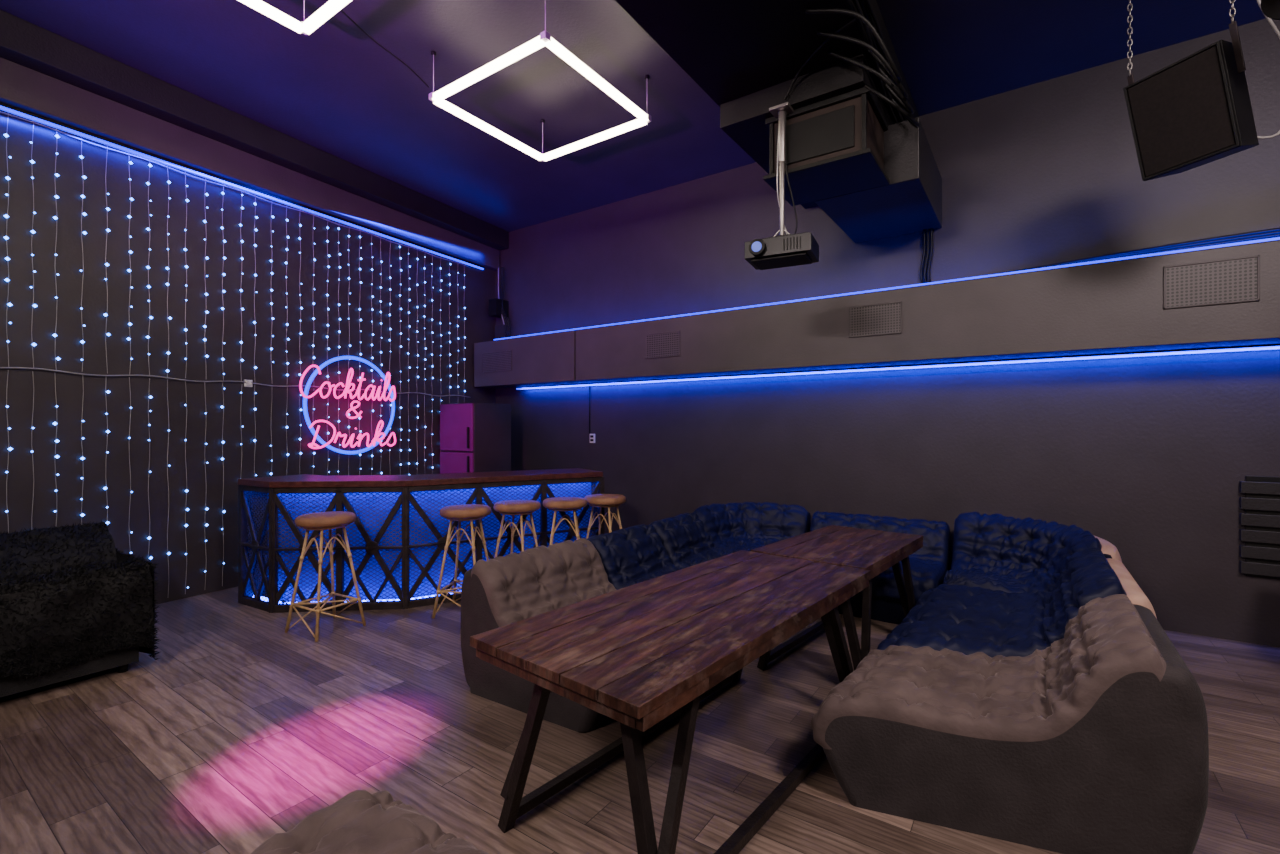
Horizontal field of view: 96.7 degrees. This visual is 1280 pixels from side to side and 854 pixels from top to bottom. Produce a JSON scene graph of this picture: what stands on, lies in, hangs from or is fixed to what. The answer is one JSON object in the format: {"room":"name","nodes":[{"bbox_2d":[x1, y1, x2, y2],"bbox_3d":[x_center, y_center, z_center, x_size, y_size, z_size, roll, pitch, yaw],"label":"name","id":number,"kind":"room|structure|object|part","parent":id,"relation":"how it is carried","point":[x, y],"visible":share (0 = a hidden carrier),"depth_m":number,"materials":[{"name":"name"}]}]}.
{"room":"entertainment venue","nodes":[
{"label":"entertainment venue","id":0,"kind":"room"},
{"bbox_2d":[0,110,495,604],"bbox_3d":[-4.447,-0.675,5.056,1.331,4.450,8.450,0,0,35],"label":"wall","id":1,"kind":"structure","parent":0,"point":[480,285],"depth_m":5.18,"materials":[{"name":"paint"}]},
{"bbox_2d":[0,340,305,461],"bbox_3d":[-4.116,-0.217,5.104,0.029,0.939,2.216,0,0,29],"label":"fairy lights","id":2,"kind":"object","parent":1,"relation":"attached to","point":[82,341],"depth_m":4.72,"materials":[{"name":"plastic"}]},
{"bbox_2d":[0,111,470,346],"bbox_3d":[-3.544,-1.445,6.138,0.029,1.713,4.578,0,0,29],"label":"fairy lights","id":3,"kind":"object","parent":1,"relation":"attached to","point":[6,216],"depth_m":4.80,"materials":[{"name":"plastic"}]},
{"bbox_2d":[244,380,252,386],"bbox_3d":[-3.855,-0.430,5.599,0.027,0.070,0.070,0,0,35],"label":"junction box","id":4,"kind":"object","parent":1,"relation":"attached to","point":[248,384],"visible":1,"depth_m":5.59,"materials":[{"name":"white plastic"}]},
{"bbox_2d":[0,10,508,270],"bbox_3d":[-4.112,-2.630,4.856,0.300,0.540,8.390,0,0,29],"label":"ceiling beam","id":5,"kind":"structure","parent":1,"relation":"attached to","point":[43,72],"depth_m":5.14,"materials":[{"name":"paint"}]},
{"bbox_2d":[0,102,483,269],"bbox_3d":[-4.272,-2.337,4.836,0.040,0.045,8.100,0,0,29],"label":"led strip","id":6,"kind":"object","parent":5,"relation":"attached to","point":[3,106],"visible":1,"depth_m":5.24,"materials":[{"name":"blue plastic"}]},
{"bbox_2d":[299,356,395,453],"bbox_3d":[-3.319,-0.250,6.508,0.088,1.130,1.182,0,0,29],"label":"sign","id":7,"kind":"object","parent":1,"relation":"attached to","point":[376,440],"visible":1,"depth_m":6.48,"materials":[{"name":"pink"}]},
{"bbox_2d":[393,371,470,411],"bbox_3d":[-2.745,-0.448,7.583,0.029,0.491,1.275,0,0,29],"label":"fairy lights","id":8,"kind":"object","parent":1,"relation":"attached to","point":[400,371],"depth_m":7.45,"materials":[{"name":"plastic"}]},
{"bbox_2d":[0,0,1265,231],"bbox_3d":[-0.555,-2.975,2.361,10.800,0.150,8.850,0,0,35],"label":"ceiling","id":9,"kind":"structure","parent":0,"point":[332,89],"depth_m":4.58,"materials":[{"name":"paint"}]},
{"bbox_2d":[238,0,351,34],"bbox_3d":[-1.999,-2.709,2.813,1.240,0.382,1.240,0,0,35],"label":"pendant lamp","id":10,"kind":"object","parent":9,"relation":"hanging from","point":[331,7],"visible":1,"depth_m":3.49,"materials":[{"name":"beige"}]},
{"bbox_2d":[340,10,428,87],"bbox_3d":[-1.884,-2.730,4.024,0.052,0.250,0.874,0,0,35],"label":"power cable","id":11,"kind":"object","parent":9,"relation":"attached to","point":[343,12],"visible":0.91,"depth_m":4.10,"materials":[{"name":"black plastic"}]},
{"bbox_2d":[429,0,650,160],"bbox_3d":[-0.770,-2.709,4.553,1.240,0.382,1.240,0,0,35],"label":"pendant lamp","id":12,"kind":"object","parent":9,"relation":"hanging from","point":[438,97],"visible":1,"depth_m":4.36,"materials":[{"name":"beige plastic"}]},
{"bbox_2d":[615,0,918,208],"bbox_3d":[-0.251,-2.585,2.150,1.100,0.630,8.450,0,0,35],"label":"ceiling beam","id":13,"kind":"structure","parent":9,"relation":"attached to","point":[746,55],"depth_m":3.74,"materials":[{"name":"black paint"}]},
{"bbox_2d":[744,102,818,269],"bbox_3d":[1.005,-1.722,4.045,0.460,1.096,0.365,0,0,27],"label":"projector","id":14,"kind":"object","parent":9,"relation":"hanging from","point":[783,250],"visible":1,"depth_m":4.01,"materials":[{"name":"black plastic"}]},
{"bbox_2d":[763,87,889,205],"bbox_3d":[1.389,-2.045,4.229,0.750,0.450,0.615,0,0,35],"label":"air conditioning unit","id":15,"kind":"object","parent":9,"relation":"attached to","point":[835,145],"visible":0.97,"depth_m":4.03,"materials":[{"name":"black plastic"}]},
{"bbox_2d":[814,117,941,242],"bbox_3d":[2.085,-2.045,4.899,0.770,0.450,1.270,0,0,35],"label":"ventilation duct","id":16,"kind":"object","parent":9,"relation":"attached to","point":[911,202],"visible":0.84,"depth_m":4.62,"materials":[{"name":"grey metal"}]},
{"bbox_2d":[784,0,1279,283],"bbox_3d":[0.910,-1.874,2.202,9.018,1.250,3.710,0,0,-29],"label":"cable bundle","id":17,"kind":"object","parent":9,"relation":"attached to","point":[868,24],"visible":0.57,"depth_m":3.77,"materials":[{"name":"black plastic"}]},
{"bbox_2d":[1123,0,1279,180],"bbox_3d":[3.301,-2.189,3.283,0.843,1.439,0.476,0,0,-13],"label":"loudspeaker","id":18,"kind":"object","parent":9,"relation":"hanging from","point":[1194,111],"visible":1,"depth_m":3.15,"materials":[{"name":"black plastic"}]},
{"bbox_2d":[1260,0,1279,19],"bbox_3d":[3.091,-2.413,2.658,0.275,0.975,0.180,0,0,-1],"label":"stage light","id":19,"kind":"object","parent":9,"relation":"hanging from","point":[1270,8],"visible":1,"depth_m":2.72,"materials":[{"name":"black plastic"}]},
{"bbox_2d":[0,586,1279,853],"bbox_3d":[-0.555,1.610,2.361,10.800,0.120,8.850,0,0,35],"label":"floor","id":20,"kind":"structure","parent":0,"point":[243,728],"depth_m":2.69,"materials":[{"name":"brown wood"}]},
{"bbox_2d":[0,520,160,696],"bbox_3d":[-3.923,1.108,3.499,1.296,0.885,1.246,0,0,35],"label":"sofa","id":21,"kind":"object","parent":20,"relation":"on","point":[73,604],"visible":1,"depth_m":3.44,"materials":[{"name":"black fabric"}]},
{"bbox_2d":[285,511,365,641],"bbox_3d":[-2.411,1.111,4.370,0.415,0.882,0.415,0,0,29],"label":"bar stool","id":22,"kind":"object","parent":20,"relation":"on","point":[321,521],"visible":1,"depth_m":4.31,"materials":[{"name":"wood"}]},
{"bbox_2d":[250,790,488,853],"bbox_3d":[-0.868,1.162,1.154,0.740,0.775,1.266,0,0,35],"label":"sofa section","id":23,"kind":"object","parent":20,"relation":"on","point":[361,821],"visible":1,"depth_m":1.58,"materials":[{"name":"grey fabric"}]},
{"bbox_2d":[238,468,603,612],"bbox_3d":[-1.940,1.002,5.375,3.271,1.095,1.013,0,0,-17],"label":"bar counter","id":24,"kind":"object","parent":20,"relation":"on","point":[397,538],"depth_m":4.99,"materials":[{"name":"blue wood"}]},
{"bbox_2d":[432,504,490,617],"bbox_3d":[-1.466,1.111,4.786,0.416,0.882,0.416,0,0,8],"label":"bar stool","id":25,"kind":"object","parent":20,"relation":"on","point":[464,512],"visible":0.9,"depth_m":4.68,"materials":[{"name":"wood"}]},
{"bbox_2d":[440,403,510,473],"bbox_3d":[-2.220,0.620,7.649,0.680,1.860,0.670,0,0,35],"label":"refrigerator","id":26,"kind":"object","parent":20,"relation":"on","point":[474,437],"visible":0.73,"depth_m":7.41,"materials":[{"name":"paint"}]},
{"bbox_2d":[493,500,540,557],"bbox_3d":[-1.097,1.111,5.090,0.416,0.882,0.416,0,0,17],"label":"bar stool","id":27,"kind":"object","parent":20,"relation":"on","point":[508,507],"visible":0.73,"depth_m":5.00,"materials":[{"name":"wood"}]},
{"bbox_2d":[461,538,615,732],"bbox_3d":[-0.359,1.163,3.460,1.117,0.774,1.004,0,0,35],"label":"sofa section","id":28,"kind":"object","parent":20,"relation":"on","point":[497,592],"visible":0.43,"depth_m":3.32,"materials":[{"name":"grey fabric"}]},
{"bbox_2d":[543,497,586,544],"bbox_3d":[-0.700,1.111,5.313,0.416,0.882,0.416,0,0,-5],"label":"bar stool","id":29,"kind":"object","parent":20,"relation":"on","point":[555,504],"visible":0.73,"depth_m":5.20,"materials":[{"name":"wood"}]},
{"bbox_2d":[584,494,625,538],"bbox_3d":[-0.343,1.111,5.565,0.416,0.882,0.416,0,0,24],"label":"bar stool","id":30,"kind":"object","parent":20,"relation":"on","point":[594,500],"visible":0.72,"depth_m":5.46,"materials":[{"name":"wood"}]},
{"bbox_2d":[587,524,681,589],"bbox_3d":[0.173,1.169,4.198,1.038,0.763,0.801,0,0,35],"label":"sofa section","id":31,"kind":"object","parent":20,"relation":"on","point":[632,555],"visible":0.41,"depth_m":4.26,"materials":[{"name":"blue fabric"}]},
{"bbox_2d":[470,550,870,853],"bbox_3d":[0.318,1.169,2.602,0.826,0.778,1.969,0,0,40],"label":"wooden table","id":32,"kind":"object","parent":20,"relation":"on","point":[641,656],"visible":0.93,"depth_m":2.15,"materials":[{"name":"brown wood"}]},
{"bbox_2d":[649,513,732,568],"bbox_3d":[0.615,1.171,4.823,1.017,0.758,0.730,0,0,35],"label":"sofa section","id":33,"kind":"object","parent":20,"relation":"on","point":[684,538],"visible":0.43,"depth_m":4.88,"materials":[{"name":"blue fabric"}]},
{"bbox_2d":[693,502,810,552],"bbox_3d":[1.073,1.158,5.568,0.942,0.784,0.951,0,0,35],"label":"sofa","id":34,"kind":"object","parent":20,"relation":"on","point":[748,526],"visible":0.45,"depth_m":5.59,"materials":[{"name":"blue fabric"}]},
{"bbox_2d":[751,525,922,670],"bbox_3d":[1.378,1.168,3.844,0.717,0.776,1.237,0,0,41],"label":"wooden table","id":35,"kind":"object","parent":20,"relation":"on","point":[877,551],"visible":0.52,"depth_m":3.68,"materials":[{"name":"brown wood"}]},
{"bbox_2d":[810,511,949,624],"bbox_3d":[1.976,1.182,4.944,1.180,0.737,0.981,0,0,35],"label":"sofa section","id":36,"kind":"object","parent":20,"relation":"on","point":[929,565],"visible":0.38,"depth_m":4.76,"materials":[{"name":"blue fabric"}]},
{"bbox_2d":[811,594,1208,853],"bbox_3d":[1.582,1.160,2.538,1.509,0.780,0.913,0,0,21],"label":"sofa section","id":37,"kind":"object","parent":20,"relation":"on","point":[1094,740],"visible":1,"depth_m":2.14,"materials":[{"name":"grey fabric"}]},
{"bbox_2d":[877,547,1156,657],"bbox_3d":[2.125,1.153,3.268,1.255,0.794,1.528,0,0,35],"label":"sofa section","id":38,"kind":"object","parent":20,"relation":"on","point":[967,620],"visible":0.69,"depth_m":3.16,"materials":[{"name":"blue fabric"}]},
{"bbox_2d":[943,512,1121,593],"bbox_3d":[2.941,1.134,4.314,1.048,0.832,1.049,0,0,35],"label":"sofa","id":39,"kind":"object","parent":20,"relation":"on","point":[996,551],"visible":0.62,"depth_m":4.34,"materials":[{"name":"blue fabric"}]},
{"bbox_2d":[496,19,1279,646],"bbox_3d":[1.907,-0.675,5.917,10.800,4.450,0.200,0,0,35],"label":"wall","id":40,"kind":"structure","parent":0,"point":[1149,456],"depth_m":5.05,"materials":[{"name":"paint"}]},
{"bbox_2d":[489,267,510,338],"bbox_3d":[-2.027,-1.784,8.361,0.307,1.136,0.240,0,0,35],"label":"speaker","id":41,"kind":"object","parent":40,"relation":"attached to","point":[498,308],"visible":0.9,"depth_m":8.34,"materials":[{"name":"black plastic"}]},
{"bbox_2d":[589,386,594,442],"bbox_3d":[-0.639,-0.180,7.542,0.098,0.780,0.026,0,0,35],"label":"wall outlet","id":42,"kind":"object","parent":40,"relation":"attached to","point":[592,436],"visible":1,"depth_m":7.56,"materials":[{"name":"white plastic"}]},
{"bbox_2d":[474,237,1279,389],"bbox_3d":[1.861,-0.895,5.536,10.043,0.700,0.479,0,0,35],"label":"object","id":43,"kind":"object","parent":40,"relation":"attached to","point":[1228,296],"depth_m":4.79,"materials":[{"name":"paint"}]},
{"bbox_3d":[1.894,-1.228,5.327,9.650,0.035,0.035,0,0,35],"label":"led strip","id":44,"kind":"part","parent":43,"relation":"part of","materials":[{"name":"blue plastic"}]},
{"bbox_3d":[2.130,-0.562,5.580,9.550,0.035,0.030,0,0,35],"label":"led strip","id":45,"kind":"part","parent":43,"relation":"part of","materials":[{"name":"blue plastic"}]},
{"bbox_2d":[1239,476,1279,579],"bbox_3d":[4.558,0.710,3.931,0.580,0.720,0.043,0,0,35],"label":"louvered panel","id":46,"kind":"object","parent":40,"relation":"attached to","point":[1260,519],"visible":1,"depth_m":4.03,"materials":[{"name":"black plastic"}]}
]}

